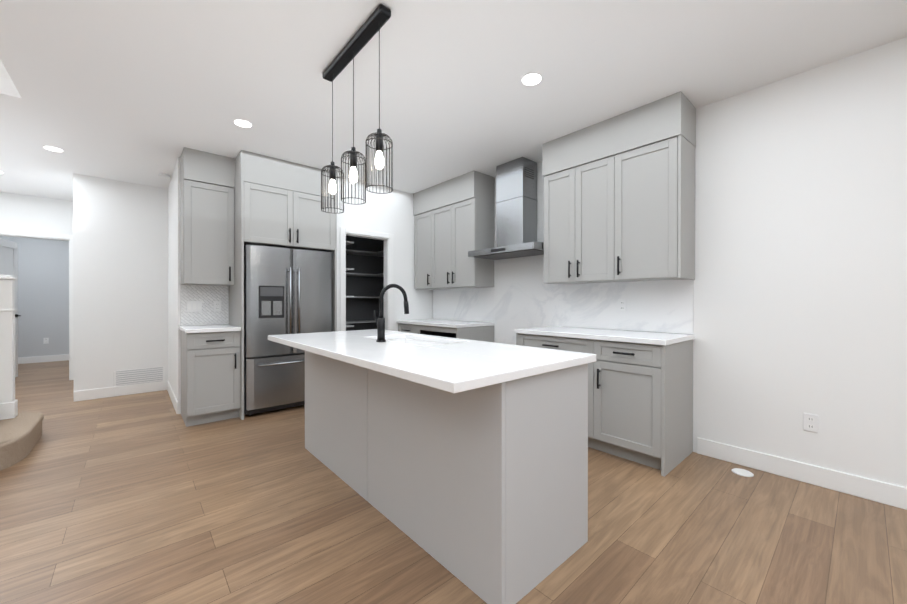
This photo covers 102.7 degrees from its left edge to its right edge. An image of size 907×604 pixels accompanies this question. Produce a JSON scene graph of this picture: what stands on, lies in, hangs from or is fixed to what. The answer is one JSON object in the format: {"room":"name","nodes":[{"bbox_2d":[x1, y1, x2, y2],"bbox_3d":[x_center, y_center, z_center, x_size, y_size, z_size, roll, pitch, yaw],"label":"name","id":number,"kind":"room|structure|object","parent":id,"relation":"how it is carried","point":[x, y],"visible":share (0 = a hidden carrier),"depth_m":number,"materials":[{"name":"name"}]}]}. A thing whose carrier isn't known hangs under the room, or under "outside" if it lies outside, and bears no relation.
{"room":"kitchen","nodes":[
{"label":"kitchen","id":0,"kind":"room"},
{"bbox_2d":[0,59,11,79],"bbox_3d":[-3.888,-2.895,1.460,2.840,2.500,6.030,0,0,-41],"label":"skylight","id":1,"kind":"object","parent":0,"point":[4,73],"depth_m":2.67,"materials":[{"name":"white paint"}]},
{"bbox_2d":[0,236,68,356],"bbox_3d":[-8.109,-0.180,7.126,2.370,2.720,0.100,0,0,-41],"label":"wall","id":2,"kind":"structure","parent":0,"point":[43,288],"depth_m":7.09,"materials":[{"name":"grey paint"}]},
{"bbox_2d":[43,338,48,343],"bbox_3d":[-8.017,0.760,7.138,0.070,0.115,0.007,0,0,-41],"label":"electrical outlet","id":3,"kind":"object","parent":2,"relation":"attached to","point":[45,340],"visible":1,"depth_m":7.13,"materials":[{"name":"white plastic"}]},
{"bbox_2d":[0,192,72,234],"bbox_3d":[-7.250,-0.172,4.282,4.130,2.720,0.100,0,0,-41],"label":"wall","id":4,"kind":"structure","parent":0,"point":[21,212],"depth_m":5.26,"materials":[{"name":"white paint"}]},
{"bbox_2d":[0,238,20,376],"bbox_3d":[-6.671,0.122,5.387,0.227,2.110,0.783,0,0,-41],"label":"door","id":5,"kind":"structure","parent":4,"relation":"in","point":[8,257],"depth_m":5.60,"materials":[{"name":"white wood"}]},
{"bbox_2d":[0,229,73,379],"bbox_3d":[-6.137,0.088,5.258,0.940,2.195,0.120,0,0,-41],"label":"door frame","id":6,"kind":"structure","parent":4,"relation":"attached to","point":[25,234],"depth_m":5.49,"materials":[{"name":"white"}]},
{"bbox_2d":[73,173,167,390],"bbox_3d":[-4.192,-0.173,4.702,1.010,2.720,0.120,0,0,-41],"label":"wall","id":7,"kind":"structure","parent":0,"point":[120,275],"depth_m":4.58,"materials":[{"name":"white paint"}]},
{"bbox_2d":[114,367,164,386],"bbox_3d":[-4.076,1.002,4.719,0.500,0.260,0.012,0,0,-41],"label":"air vent","id":8,"kind":"object","parent":7,"relation":"in","point":[136,376],"visible":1,"depth_m":4.71,"materials":[{"name":"white metal"}]},
{"bbox_2d":[168,161,176,398],"bbox_3d":[-3.378,-0.173,4.454,0.120,2.720,1.330,0,0,-41],"label":"wall","id":9,"kind":"structure","parent":0,"point":[172,283],"depth_m":4.36,"materials":[{"name":"white paint"}]},
{"bbox_2d":[18,354,906,509],"bbox_3d":[-2.562,1.132,1.903,8.000,0.125,15.080,0,0,-41],"label":"baseboard","id":10,"kind":"structure","parent":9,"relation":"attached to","point":[874,490],"depth_m":2.51,"materials":[{"name":"white wood"}]},
{"bbox_2d":[177,157,228,413],"bbox_3d":[-2.402,-0.172,4.362,1.460,2.720,0.100,0,0,-41],"label":"wall","id":11,"kind":"structure","parent":0,"point":[178,302],"depth_m":3.85,"materials":[{"name":"white paint"}]},
{"bbox_2d":[180,285,227,325],"bbox_3d":[-2.733,0.035,3.995,0.438,0.434,0.008,0,0,-41],"label":"backsplash","id":12,"kind":"structure","parent":11,"relation":"attached to","point":[207,295],"depth_m":3.99,"materials":[{"name":"white tile"}]},
{"bbox_2d":[187,301,201,311],"bbox_3d":[-2.802,0.049,3.924,0.135,0.115,0.007,0,0,-41],"label":"light switch","id":13,"kind":"object","parent":12,"relation":"attached to","point":[194,306],"visible":1,"depth_m":3.92,"materials":[{"name":"white plastic"}]},
{"bbox_2d":[214,301,220,311],"bbox_3d":[-2.645,0.049,4.063,0.070,0.115,0.007,0,0,-41],"label":"outlet","id":14,"kind":"object","parent":12,"relation":"attached to","point":[217,305],"visible":1,"depth_m":4.06,"materials":[{"name":"white plastic"}]},
{"bbox_2d":[180,147,234,285],"bbox_3d":[-2.604,-0.856,3.848,0.439,1.346,0.375,0,0,-41],"label":"upper cabinet","id":15,"kind":"object","parent":11,"relation":"attached to","point":[207,183],"visible":1,"depth_m":3.73,"materials":[{"name":"grey paint"}]},
{"bbox_2d":[234,150,333,197],"bbox_3d":[-1.976,-1.376,4.223,0.954,0.308,0.660,0,0,-41],"label":"soffit","id":16,"kind":"object","parent":11,"relation":"attached to","point":[254,167],"depth_m":3.86,"materials":[{"name":"grey paint"}]},
{"bbox_2d":[234,178,334,253],"bbox_3d":[-1.976,-0.917,4.224,0.954,0.610,0.661,0,0,-41],"label":"upper cabinet","id":17,"kind":"object","parent":11,"relation":"attached to","point":[277,202],"depth_m":3.91,"materials":[{"name":"grey paint"}]},
{"bbox_2d":[337,176,432,330],"bbox_3d":[-0.909,-0.174,4.922,1.520,2.720,0.100,0,0,-41],"label":"wall","id":18,"kind":"structure","parent":0,"point":[390,213],"depth_m":4.95,"materials":[{"name":"white paint"}]},
{"bbox_2d":[340,227,392,330],"bbox_3d":[-1.137,0.134,4.713,0.750,2.105,0.120,0,0,-41],"label":"door frame","id":19,"kind":"structure","parent":18,"relation":"attached to","point":[388,275],"depth_m":4.76,"materials":[{"name":"white wood"}]},
{"bbox_2d":[433,227,692,344],"bbox_3d":[0.801,0.188,4.126,0.009,2.000,3.327,0,0,-41],"label":"backsplash","id":20,"kind":"structure","parent":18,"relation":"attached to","point":[520,294],"depth_m":3.80,"materials":[{"name":"white stone"}]},
{"bbox_2d":[618,299,625,311],"bbox_3d":[1.530,0.030,3.287,0.007,0.115,0.070,0,0,-41],"label":"outlet","id":21,"kind":"object","parent":20,"relation":"attached to","point":[621,305],"visible":1,"depth_m":3.28,"materials":[{"name":"white plastic"}]},
{"bbox_2d":[0,360,906,603],"bbox_3d":[-2.509,1.244,2.070,8.300,0.100,15.500,0,0,-41],"label":"floor","id":22,"kind":"structure","parent":0,"point":[146,498],"depth_m":1.90,"materials":[{"name":"brown wood"}]},
{"bbox_2d":[0,275,43,470],"bbox_3d":[-4.180,-0.009,2.203,2.140,2.405,1.367,0,0,-41],"label":"staircase","id":23,"kind":"structure","parent":22,"relation":"on","point":[20,434],"depth_m":3.11,"materials":[{"name":"wood"}]},
{"bbox_2d":[181,330,242,426],"bbox_3d":[-2.530,0.742,3.769,0.440,0.895,0.616,0,0,-41],"label":"base cabinet","id":24,"kind":"object","parent":22,"relation":"on","point":[211,364],"depth_m":3.55,"materials":[{"name":"grey paint"}]},
{"bbox_2d":[179,322,242,333],"bbox_3d":[-2.528,0.273,3.754,0.454,0.037,0.642,0,0,-41],"label":"countertop","id":25,"kind":"structure","parent":24,"relation":"on","point":[186,329],"depth_m":3.55,"materials":[{"name":"white stone"}]},
{"bbox_2d":[244,245,332,415],"bbox_3d":[-1.943,0.301,4.190,0.910,1.775,0.688,0,0,-41],"label":"fridge","id":26,"kind":"object","parent":22,"relation":"on","point":[288,291],"visible":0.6,"depth_m":3.88,"materials":[{"name":"grey metal"}]},
{"bbox_2d":[346,236,383,330],"bbox_3d":[-1.341,-0.175,5.487,1.416,2.717,1.316,0,0,-41],"label":"pantry shelves","id":27,"kind":"object","parent":22,"relation":"on","point":[364,272],"visible":0.06,"depth_m":6.16,"materials":[{"name":"grey wood"}]},
{"bbox_2d":[398,323,455,337],"bbox_3d":[-0.369,0.739,4.990,0.616,0.896,0.485,0,0,-41],"label":"base cabinet","id":28,"kind":"object","parent":22,"relation":"on","point":[402,327],"depth_m":4.77,"materials":[{"name":"grey paint"}]},
{"bbox_2d":[396,319,494,334],"bbox_3d":[-0.136,0.302,4.706,0.642,0.101,1.222,0,0,-41],"label":"countertop","id":29,"kind":"structure","parent":28,"relation":"on","point":[454,327],"depth_m":4.35,"materials":[{"name":"white stone"}]},
{"bbox_2d":[305,337,587,603],"bbox_3d":[-0.258,0.745,2.397,0.689,0.896,2.110,0,0,-41],"label":"kitchen island","id":30,"kind":"object","parent":22,"relation":"on","point":[465,461],"depth_m":1.64,"materials":[{"name":"grey wood"}]},
{"bbox_2d":[268,333,543,396],"bbox_3d":[-0.531,0.277,2.154,0.500,0.038,2.170,0,0,-41],"label":"island countertop","id":31,"kind":"structure","parent":30,"relation":"on","point":[452,371],"depth_m":1.61,"materials":[{"name":"white stone"}]},
{"bbox_2d":[336,329,595,372],"bbox_3d":[-0.177,0.276,2.466,0.456,0.038,2.170,0,0,-41],"label":"island countertop","id":32,"kind":"structure","parent":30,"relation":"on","point":[553,360],"depth_m":1.90,"materials":[{"name":"white stone"}]},
{"bbox_2d":[374,284,408,341],"bbox_3d":[-0.419,0.068,2.433,0.246,0.377,0.121,0,0,-41],"label":"faucet","id":33,"kind":"object","parent":32,"relation":"on","point":[380,322],"visible":1,"depth_m":2.34,"materials":[{"name":"black metal"}]},
{"bbox_2d":[516,335,583,352],"bbox_3d":[1.099,0.743,3.328,0.616,0.896,0.830,0,0,-41],"label":"base cabinet","id":34,"kind":"object","parent":22,"relation":"on","point":[540,341],"depth_m":3.15,"materials":[{"name":"grey paint"}]},
{"bbox_2d":[584,339,692,476],"bbox_3d":[1.482,0.744,2.891,0.621,0.896,0.572,0,0,-41],"label":"base cabinet","id":35,"kind":"object","parent":22,"relation":"on","point":[640,397],"depth_m":2.67,"materials":[{"name":"grey paint"}]},
{"bbox_2d":[514,327,694,346],"bbox_3d":[1.242,0.274,3.147,0.642,0.038,1.300,0,0,-41],"label":"countertop","id":36,"kind":"structure","parent":35,"relation":"on","point":[658,339],"depth_m":2.88,"materials":[{"name":"white stone"}]},
{"bbox_2d":[731,468,753,476],"bbox_3d":[2.019,1.190,2.534,0.124,0.006,0.124,0,0,-41],"label":"floor vent","id":37,"kind":"object","parent":22,"relation":"in","point":[742,472],"visible":1,"depth_m":2.52,"materials":[{"name":"white plastic"}]},
{"bbox_2d":[0,0,906,200],"bbox_3d":[-2.509,-1.586,2.062,8.300,0.120,15.500,0,0,-41],"label":"ceiling","id":38,"kind":"structure","parent":0,"point":[144,92],"depth_m":2.41,"materials":[{"name":"white paint"}]},
{"bbox_2d":[42,145,63,151],"bbox_3d":[-3.992,-1.527,3.620,0.150,0.006,0.150,0,0,-41],"label":"recessed light","id":39,"kind":"object","parent":38,"relation":"in","point":[52,148],"visible":1,"depth_m":3.61,"materials":[{"name":"white plastic"}]},
{"bbox_2d":[158,173,170,178],"bbox_3d":[-3.479,-1.515,4.368,0.120,0.034,0.120,0,0,-41],"label":"smoke detector","id":40,"kind":"object","parent":38,"relation":"attached to","point":[163,176],"visible":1,"depth_m":4.34,"materials":[{"name":"white plastic"}]},
{"bbox_2d":[233,119,252,127],"bbox_3d":[-1.800,-1.526,3.103,0.150,0.006,0.150,0,0,-41],"label":"recessed light","id":41,"kind":"object","parent":38,"relation":"in","point":[243,123],"visible":1,"depth_m":3.10,"materials":[{"name":"white plastic"}]},
{"bbox_2d":[321,4,392,213],"bbox_3d":[-0.597,-1.060,2.150,0.144,0.931,0.762,0,0,-41],"label":"pendant light","id":42,"kind":"object","parent":38,"relation":"hanging from","point":[372,25],"visible":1,"depth_m":2.09,"materials":[{"name":"black metal"}]},
{"bbox_2d":[521,72,542,85],"bbox_3d":[0.535,-1.524,2.484,0.150,0.006,0.150,0,0,-41],"label":"recessed light","id":43,"kind":"object","parent":38,"relation":"in","point":[531,78],"visible":1,"depth_m":2.48,"materials":[{"name":"white plastic"}]},
{"bbox_2d":[444,37,906,487],"bbox_3d":[1.944,-0.169,2.932,0.120,2.720,10.900,0,0,-41],"label":"wall","id":44,"kind":"structure","parent":0,"point":[799,295],"depth_m":2.39,"materials":[{"name":"white paint"}]},
{"bbox_2d":[413,171,493,288],"bbox_3d":[-0.043,-0.858,4.785,0.375,1.346,1.219,0,0,-41],"label":"upper cabinet","id":45,"kind":"object","parent":44,"relation":"attached to","point":[453,221],"visible":1,"depth_m":4.50,"materials":[{"name":"grey paint"}]},
{"bbox_2d":[468,157,543,259],"bbox_3d":[0.642,-1.017,3.931,0.480,1.022,0.905,0,0,-41],"label":"range hood","id":46,"kind":"object","parent":44,"relation":"attached to","point":[516,208],"visible":0.96,"depth_m":3.91,"materials":[{"name":"silver metal"}]},
{"bbox_2d":[542,91,695,283],"bbox_3d":[1.376,-0.852,3.180,0.375,1.350,1.186,0,0,-41],"label":"upper cabinet","id":47,"kind":"object","parent":44,"relation":"attached to","point":[619,198],"visible":1,"depth_m":2.94,"materials":[{"name":"grey paint"}]},
{"bbox_2d":[803,413,817,432],"bbox_3d":[2.346,0.793,2.382,0.007,0.115,0.070,0,0,-41],"label":"outlet","id":48,"kind":"object","parent":44,"relation":"attached to","point":[810,422],"visible":1,"depth_m":2.38,"materials":[{"name":"white plastic"}]}
]}

